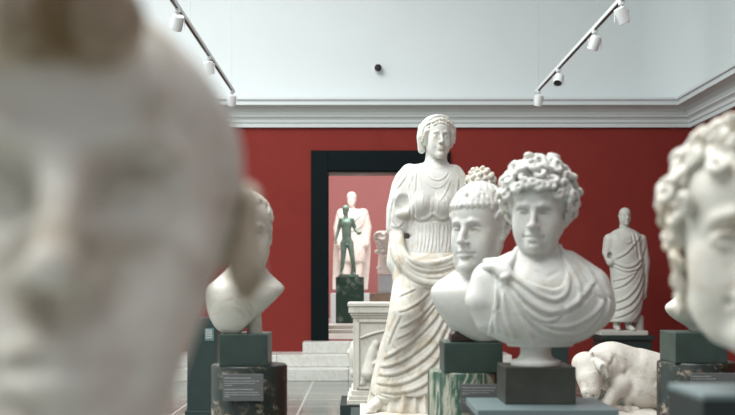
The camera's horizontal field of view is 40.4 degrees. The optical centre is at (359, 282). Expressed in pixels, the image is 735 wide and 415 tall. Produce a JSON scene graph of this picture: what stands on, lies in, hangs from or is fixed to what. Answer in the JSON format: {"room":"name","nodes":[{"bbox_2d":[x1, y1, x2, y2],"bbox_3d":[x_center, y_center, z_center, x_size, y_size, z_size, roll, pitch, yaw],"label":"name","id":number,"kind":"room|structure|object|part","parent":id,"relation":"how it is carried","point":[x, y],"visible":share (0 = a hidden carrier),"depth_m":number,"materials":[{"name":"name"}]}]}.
{"room":"museum","nodes":[
{"label":"museum","id":0,"kind":"room"},
{"bbox_2d":[329,318,352,338],"bbox_3d":[0.000,0.882,19.300,8.000,0.115,9.400,0,0,0],"label":"floor","id":1,"kind":"structure","parent":0,"point":[331,335],"depth_m":15.71,"materials":[{"name":"stone"}]},
{"bbox_2d":[329,323,352,328],"bbox_3d":[-0.100,0.770,17.150,2.000,0.120,0.800,0,0,0],"label":"trim","id":2,"kind":"structure","parent":1,"relation":"on","point":[331,325],"depth_m":16.75,"materials":[{"name":"stone"}]},
{"bbox_2d":[329,329,352,332],"bbox_3d":[-0.100,0.800,16.975,2.000,0.060,1.150,0,0,0],"label":"trim","id":3,"kind":"structure","parent":1,"relation":"on","point":[330,330],"depth_m":16.40,"materials":[{"name":"stone"}]},
{"bbox_2d":[369,293,390,301],"bbox_3d":[0.398,0.469,16.600,0.480,0.599,0.400,0,0,0],"label":"stone block","id":4,"kind":"object","parent":3,"relation":"on","point":[373,297],"visible":0.24,"depth_m":16.40,"materials":[{"name":"brown stone"}]},
{"bbox_2d":[378,275,392,292],"bbox_3d":[0.535,0.020,16.620,0.460,0.298,0.360,0,0,0],"label":"mounting block","id":5,"kind":"object","parent":4,"relation":"on","point":[385,282],"visible":0.46,"depth_m":16.44,"materials":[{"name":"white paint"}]},
{"bbox_2d":[374,231,391,274],"bbox_3d":[0.482,-0.514,16.595,0.516,0.751,0.396,0,0,0],"label":"stone fragment","id":6,"kind":"object","parent":5,"relation":"on","point":[381,238],"visible":0.44,"depth_m":16.45,"materials":[{"name":"white stone"}]},
{"bbox_2d":[330,293,368,322],"bbox_3d":[-0.198,0.517,21.000,0.820,0.613,0.900,0,0,0],"label":"pedestal","id":7,"kind":"object","parent":1,"relation":"on","point":[332,295],"visible":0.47,"depth_m":20.55,"materials":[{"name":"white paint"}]},
{"bbox_2d":[332,192,371,289],"bbox_3d":[-0.170,-0.857,21.023,0.828,2.126,0.474,0,0,0],"label":"marble statue","id":8,"kind":"object","parent":7,"relation":"on","point":[362,243],"visible":0.68,"depth_m":20.90,"materials":[{"name":"white stone"}]},
{"bbox_2d":[336,277,363,322],"bbox_3d":[-0.180,0.358,18.000,0.500,0.931,0.500,0,0,0],"label":"pedestal","id":9,"kind":"object","parent":1,"relation":"on","point":[348,289],"visible":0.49,"depth_m":17.75,"materials":[{"name":"green stone"}]},
{"bbox_2d":[335,205,361,276],"bbox_3d":[-0.211,-0.757,18.000,0.484,1.298,0.380,0,0,0],"label":"bronze statue","id":10,"kind":"object","parent":9,"relation":"on","point":[345,223],"visible":1,"depth_m":17.94,"materials":[{"name":"green metal"}]},
{"bbox_2d":[329,176,394,317],"bbox_3d":[0.000,-2.050,23.850,8.000,6.100,0.300,0,0,0],"label":"wall","id":11,"kind":"structure","parent":0,"point":[372,193],"depth_m":23.70,"materials":[{"name":"red paint"}]},
{"bbox_2d":[166,380,615,414],"bbox_3d":[-0.875,1.350,6.400,11.250,0.100,15.800,0,0,0],"label":"floor","id":12,"kind":"structure","parent":0,"point":[303,397],"depth_m":11.36,"materials":[{"name":"grey stone"}]},
{"bbox_2d":[185,317,220,414],"bbox_3d":[-1.510,0.816,9.700,0.323,0.968,0.320,0,0,0],"label":"pedestal","id":13,"kind":"object","parent":12,"relation":"on","point":[204,350],"visible":0.6,"depth_m":9.55,"materials":[{"name":"green paint"}]},
{"bbox_3d":[-1.438,0.491,9.548,0.085,0.120,0.006,0,0,0],"label":"label plate","id":14,"kind":"part","parent":13,"relation":"part of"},
{"bbox_2d":[211,362,286,414],"bbox_3d":[-0.376,0.788,3.400,0.281,1.024,0.281,0,0,0],"label":"pedestal","id":15,"kind":"object","parent":12,"relation":"on","point":[235,390],"visible":1,"depth_m":3.29,"materials":[{"name":"stone"}]},
{"bbox_3d":[-0.382,0.342,3.268,0.132,0.088,0.005,0,0,0],"label":"label plate","id":16,"kind":"part","parent":15,"relation":"part of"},
{"bbox_2d":[219,332,271,365],"bbox_3d":[-0.385,0.222,3.385,0.160,0.107,0.170,0,0,0],"label":"plinth block","id":17,"kind":"object","parent":15,"relation":"on","point":[243,348],"visible":0.88,"depth_m":3.30,"materials":[{"name":"green stone"}]},
{"bbox_2d":[207,195,283,333],"bbox_3d":[-0.383,-0.072,3.351,0.231,0.485,0.218,0,0,40],"label":"bust","id":18,"kind":"object","parent":17,"relation":"on","point":[227,313],"visible":0.41,"depth_m":3.29,"materials":[{"name":"white stone"}]},
{"bbox_2d":[340,396,359,414],"bbox_3d":[0.250,1.139,8.340,0.820,0.323,0.680,0,0,0],"label":"podium","id":19,"kind":"object","parent":12,"relation":"on","point":[345,409],"visible":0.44,"depth_m":8.00,"materials":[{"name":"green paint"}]},
{"bbox_2d":[347,302,389,404],"bbox_3d":[0.250,0.568,8.320,0.715,0.816,0.657,0,0,0],"label":"stone altar","id":20,"kind":"object","parent":19,"relation":"on","point":[369,318],"visible":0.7,"depth_m":8.04,"materials":[{"name":"grey stone"}]},
{"bbox_3d":[0.252,0.920,8.325,0.712,0.112,0.646,0,0,0],"label":"moulding","id":21,"kind":"part","parent":20,"relation":"part of","materials":[{"name":"grey stone"}]},
{"bbox_3d":[0.252,0.220,8.325,0.704,0.120,0.638,0,0,0],"label":"cornice","id":22,"kind":"part","parent":20,"relation":"part of","materials":[{"name":"grey stone"}]},
{"bbox_3d":[0.248,0.576,8.048,0.544,0.560,0.024,0,0,0],"label":"panel frame","id":23,"kind":"part","parent":20,"relation":"part of","materials":[{"name":"grey stone"}]},
{"bbox_2d":[350,407,359,414],"bbox_3d":[0.376,1.093,6.730,0.880,0.415,0.800,0,0,0],"label":"podium","id":24,"kind":"object","parent":12,"relation":"on","point":[354,410],"visible":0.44,"depth_m":6.89,"materials":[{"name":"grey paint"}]},
{"bbox_2d":[360,114,496,414],"bbox_3d":[0.453,-0.122,6.670,0.906,2.012,0.660,0,0,0],"label":"marble statue","id":25,"kind":"object","parent":24,"relation":"on","point":[418,221],"visible":0.72,"depth_m":6.52,"materials":[{"name":"white stone"}]},
{"bbox_2d":[428,368,496,414],"bbox_3d":[0.324,0.785,3.100,0.252,1.030,0.252,0,0,0],"label":"pedestal","id":26,"kind":"object","parent":12,"relation":"on","point":[448,393],"visible":0.7,"depth_m":3.00,"materials":[{"name":"green stone"}]},
{"bbox_2d":[440,339,502,372],"bbox_3d":[0.341,0.224,3.085,0.177,0.092,0.170,0,0,0],"label":"plinth block","id":27,"kind":"object","parent":26,"relation":"on","point":[455,357],"visible":0.77,"depth_m":3.00,"materials":[{"name":"green stone"}]},
{"bbox_2d":[431,181,511,341],"bbox_3d":[0.362,-0.067,3.052,0.284,0.488,0.199,0,0,-18],"label":"bust","id":28,"kind":"object","parent":27,"relation":"on","point":[480,230],"visible":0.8,"depth_m":2.98,"materials":[{"name":"white stone"}]},
{"bbox_3d":[0.362,0.342,2.982,0.124,0.080,0.005,0,0,0],"label":"label plate","id":29,"kind":"part","parent":26,"relation":"part of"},
{"bbox_2d":[466,398,618,414],"bbox_3d":[0.476,0.810,2.665,0.358,0.979,0.270,0,0,0],"label":"pedestal","id":30,"kind":"object","parent":12,"relation":"on","point":[477,406],"visible":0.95,"depth_m":2.56,"materials":[{"name":"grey paint"}]},
{"bbox_2d":[497,362,575,404],"bbox_3d":[0.476,0.271,2.713,0.187,0.100,0.154,0,0,0],"label":"plinth block","id":31,"kind":"object","parent":30,"relation":"on","point":[516,385],"visible":0.97,"depth_m":2.64,"materials":[{"name":"black stone"}]},
{"bbox_2d":[465,152,615,366],"bbox_3d":[0.486,-0.066,2.704,0.404,0.574,0.248,0,0,0],"label":"bust","id":32,"kind":"object","parent":31,"relation":"on","point":[540,295],"visible":1,"depth_m":2.62,"materials":[{"name":"white stone"}]},
{"bbox_2d":[551,347,568,363],"bbox_3d":[2.172,0.843,11.150,0.313,0.915,0.320,0,0,0],"label":"pedestal","id":33,"kind":"object","parent":12,"relation":"on","point":[560,353],"visible":0.02,"depth_m":11.02,"materials":[{"name":"green paint"}]},
{"bbox_2d":[591,334,654,350],"bbox_3d":[3.405,0.985,13.000,0.680,0.630,0.600,0,0,0],"label":"pedestal","id":34,"kind":"object","parent":12,"relation":"on","point":[637,341],"visible":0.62,"depth_m":12.73,"materials":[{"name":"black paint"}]},
{"bbox_2d":[595,208,649,334],"bbox_3d":[3.418,-0.156,12.996,0.701,1.650,0.488,0,0,0],"label":"marble statue","id":35,"kind":"object","parent":34,"relation":"on","point":[625,251],"visible":0.92,"depth_m":12.87,"materials":[{"name":"white stone"}]},
{"bbox_2d":[657,359,734,414],"bbox_3d":[1.176,0.787,3.500,0.289,1.026,0.289,0,0,0],"label":"pedestal","id":36,"kind":"object","parent":12,"relation":"on","point":[668,372],"visible":0.48,"depth_m":3.40,"materials":[{"name":"black stone"}]},
{"bbox_2d":[660,330,727,362],"bbox_3d":[1.162,0.221,3.490,0.178,0.105,0.180,0,0,0],"label":"plinth block","id":37,"kind":"object","parent":36,"relation":"on","point":[676,346],"visible":0.78,"depth_m":3.40,"materials":[{"name":"green stone"}]},
{"bbox_2d":[665,299,702,331],"bbox_3d":[1.196,-0.065,3.508,0.217,0.471,0.216,0,0,36],"label":"bust","id":38,"kind":"object","parent":37,"relation":"on","point":[687,319],"visible":0.07,"depth_m":3.47,"materials":[{"name":"white stone"}]},
{"bbox_3d":[1.191,0.345,3.364,0.155,0.084,0.005,0,0,0],"label":"label plate","id":39,"kind":"part","parent":36,"relation":"part of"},
{"bbox_2d":[668,383,734,414],"bbox_3d":[0.507,0.714,1.215,0.226,1.172,0.130,0,0,0],"label":"pedestal","id":40,"kind":"object","parent":12,"relation":"on","point":[683,398],"visible":1,"depth_m":1.19,"materials":[{"name":"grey paint"}]},
{"bbox_2d":[654,113,734,351],"bbox_3d":[0.474,-0.042,1.237,0.235,0.338,0.235,0,0,-26],"label":"bust","id":41,"kind":"object","parent":40,"relation":"on","point":[694,203],"visible":1,"depth_m":1.17,"materials":[{"name":"stone"}]},
{"bbox_3d":[1.860,1.079,6.535,1.260,0.441,0.770,0,0,0],"label":"podium","id":42,"kind":"object","parent":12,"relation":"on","visible":0},
{"bbox_2d":[572,341,659,414],"bbox_3d":[1.914,0.619,6.460,1.146,0.471,0.639,0,0,0],"label":"bull","id":43,"kind":"object","parent":42,"relation":"on","point":[627,374],"visible":0.38,"depth_m":6.37,"materials":[{"name":"white stone"}]},
{"bbox_3d":[-0.165,0.789,0.590,0.280,1.022,0.280,0,0,0],"label":"pedestal","id":44,"kind":"object","parent":12,"relation":"on","visible":0},
{"bbox_2d":[0,0,264,414],"bbox_3d":[-0.165,0.045,0.560,0.213,0.394,0.262,0,0,21],"label":"bust","id":45,"kind":"object","parent":44,"relation":"on","point":[124,196],"visible":1,"depth_m":0.46,"materials":[{"name":"white stone"}]},
{"bbox_2d":[141,0,734,96],"bbox_3d":[-0.775,-4.350,6.500,11.450,3.700,16.000,0,0,0],"label":"ceiling","id":46,"kind":"structure","parent":0,"point":[264,48],"depth_m":14.30,"materials":[{"name":"grey paint"}]},
{"bbox_2d":[170,0,234,92],"bbox_3d":[-1.525,-4.239,7.525,0.038,3.903,9.050,0,0,0],"label":"track","id":47,"kind":"object","parent":46,"relation":"hanging from","point":[175,3],"visible":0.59,"depth_m":9.55,"materials":[{"name":"white metal"}]},
{"bbox_2d":[170,8,184,31],"bbox_3d":[-1.527,-2.193,8.353,0.107,0.194,0.148,0,0,-36],"label":"spotlight","id":48,"kind":"object","parent":47,"relation":"hanging from","point":[176,24],"visible":1,"depth_m":8.32,"materials":[{"name":"white metal"}]},
{"bbox_2d":[203,56,214,74],"bbox_3d":[-1.524,-2.194,10.103,0.109,0.191,0.130,0,0,36],"label":"spotlight","id":49,"kind":"object","parent":47,"relation":"hanging from","point":[208,66],"visible":0.91,"depth_m":10.07,"materials":[{"name":"white metal"}]},
{"bbox_2d":[227,90,236,106],"bbox_3d":[-1.525,-2.194,11.904,0.120,0.193,0.138,0,0,0],"label":"spotlight","id":50,"kind":"object","parent":47,"relation":"hanging from","point":[232,99],"visible":0.98,"depth_m":11.87,"materials":[{"name":"white metal"}]},
{"bbox_2d":[373,64,382,73],"bbox_3d":[0.257,-3.060,14.238,0.132,0.132,0.125,0,0,0],"label":"sensor","id":51,"kind":"object","parent":46,"relation":"attached to","point":[377,68],"visible":1,"depth_m":14.19,"materials":[{"name":"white plastic"}]},
{"bbox_2d":[535,0,619,92],"bbox_3d":[2.125,-4.239,7.525,0.038,3.903,9.050,0,0,0],"label":"track","id":52,"kind":"object","parent":46,"relation":"hanging from","point":[614,6],"visible":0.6,"depth_m":9.77,"materials":[{"name":"white metal"}]},
{"bbox_2d":[533,90,543,105],"bbox_3d":[2.125,-2.194,11.903,0.120,0.191,0.131,0,0,0],"label":"spotlight","id":53,"kind":"object","parent":52,"relation":"hanging from","point":[538,100],"visible":1,"depth_m":11.87,"materials":[{"name":"white metal"}]},
{"bbox_2d":[553,68,563,86],"bbox_3d":[2.123,-2.193,10.696,0.110,0.194,0.151,0,0,32],"label":"spotlight","id":54,"kind":"object","parent":52,"relation":"hanging from","point":[558,78],"visible":1,"depth_m":10.67,"materials":[{"name":"white metal"}]},
{"bbox_2d":[587,29,601,50],"bbox_3d":[2.123,-2.194,9.053,0.103,0.193,0.138,0,0,-40],"label":"spotlight","id":55,"kind":"object","parent":52,"relation":"hanging from","point":[594,43],"visible":1,"depth_m":9.02,"materials":[{"name":"white metal"}]},
{"bbox_2d":[614,0,630,24],"bbox_3d":[2.128,-2.193,8.122,0.144,0.193,0.100,0,0,-30],"label":"spotlight","id":56,"kind":"object","parent":52,"relation":"hanging from","point":[621,14],"visible":1,"depth_m":8.09,"materials":[{"name":"white metal"}]},
{"bbox_2d":[204,128,691,365],"bbox_3d":[-0.725,-0.460,14.450,11.550,3.520,0.300,0,0,0],"label":"wall","id":57,"kind":"structure","parent":0,"point":[616,169],"depth_m":14.30,"materials":[{"name":"red paint"}]},
{"bbox_2d":[179,367,352,380],"bbox_3d":[-0.302,1.221,13.780,4.896,0.158,1.040,0,0,0],"label":"trim","id":58,"kind":"structure","parent":57,"relation":"attached to","point":[293,373],"depth_m":13.26,"materials":[{"name":"stone"}]},
{"bbox_2d":[303,341,351,352],"bbox_3d":[0.400,0.902,14.290,2.400,0.155,0.700,0,0,0],"label":"trim","id":59,"kind":"structure","parent":57,"relation":"attached to","point":[308,346],"depth_m":13.94,"materials":[{"name":"stone"}]},
{"bbox_2d":[184,352,511,366],"bbox_3d":[-0.242,1.061,13.950,4.616,0.158,0.700,0,0,0],"label":"trim","id":60,"kind":"structure","parent":57,"relation":"attached to","point":[292,359],"depth_m":13.60,"materials":[{"name":"stone"}]},
{"bbox_2d":[328,172,397,175],"bbox_3d":[0.281,-1.577,14.440,1.477,0.023,0.320,0,0,0],"label":"trim","id":61,"kind":"structure","parent":57,"relation":"attached to","point":[329,173],"depth_m":14.29,"materials":[{"name":"white paint"}]},
{"bbox_2d":[311,150,449,340],"bbox_3d":[0.290,-0.445,14.430,1.980,2.890,0.380,0,0,0],"label":"trim","id":62,"kind":"structure","parent":57,"relation":"attached to","point":[322,161],"depth_m":14.24,"materials":[{"name":"black paint"}]},
{"bbox_2d":[692,108,734,361],"bbox_3d":[4.900,-0.460,6.400,0.300,3.520,15.800,0,0,0],"label":"wall","id":63,"kind":"structure","parent":0,"point":[731,354],"depth_m":13.03,"materials":[{"name":"red paint"}]},
{"bbox_3d":[-6.650,-2.450,6.400,0.300,7.500,15.800,0,0,0],"label":"wall","id":64,"kind":"structure","parent":0,"visible":0},
{"bbox_2d":[223,63,734,105],"bbox_3d":[-0.875,-2.545,6.400,11.250,0.100,15.800,0,0,0],"label":"trim","id":65,"kind":"structure","parent":64,"relation":"attached to","point":[727,73],"depth_m":14.00,"materials":[{"name":"white paint"}]},
{"bbox_2d":[228,76,734,114],"bbox_3d":[-0.875,-2.438,6.400,11.250,0.115,15.800,0,0,0],"label":"trim","id":66,"kind":"structure","parent":64,"relation":"attached to","point":[726,87],"depth_m":14.14,"materials":[{"name":"grey paint"}]},
{"bbox_2d":[232,90,734,127],"bbox_3d":[-0.875,-2.300,6.400,11.250,0.160,15.800,0,0,0],"label":"trim","id":67,"kind":"structure","parent":64,"relation":"attached to","point":[725,103],"depth_m":14.22,"materials":[{"name":"white paint"}]}
]}

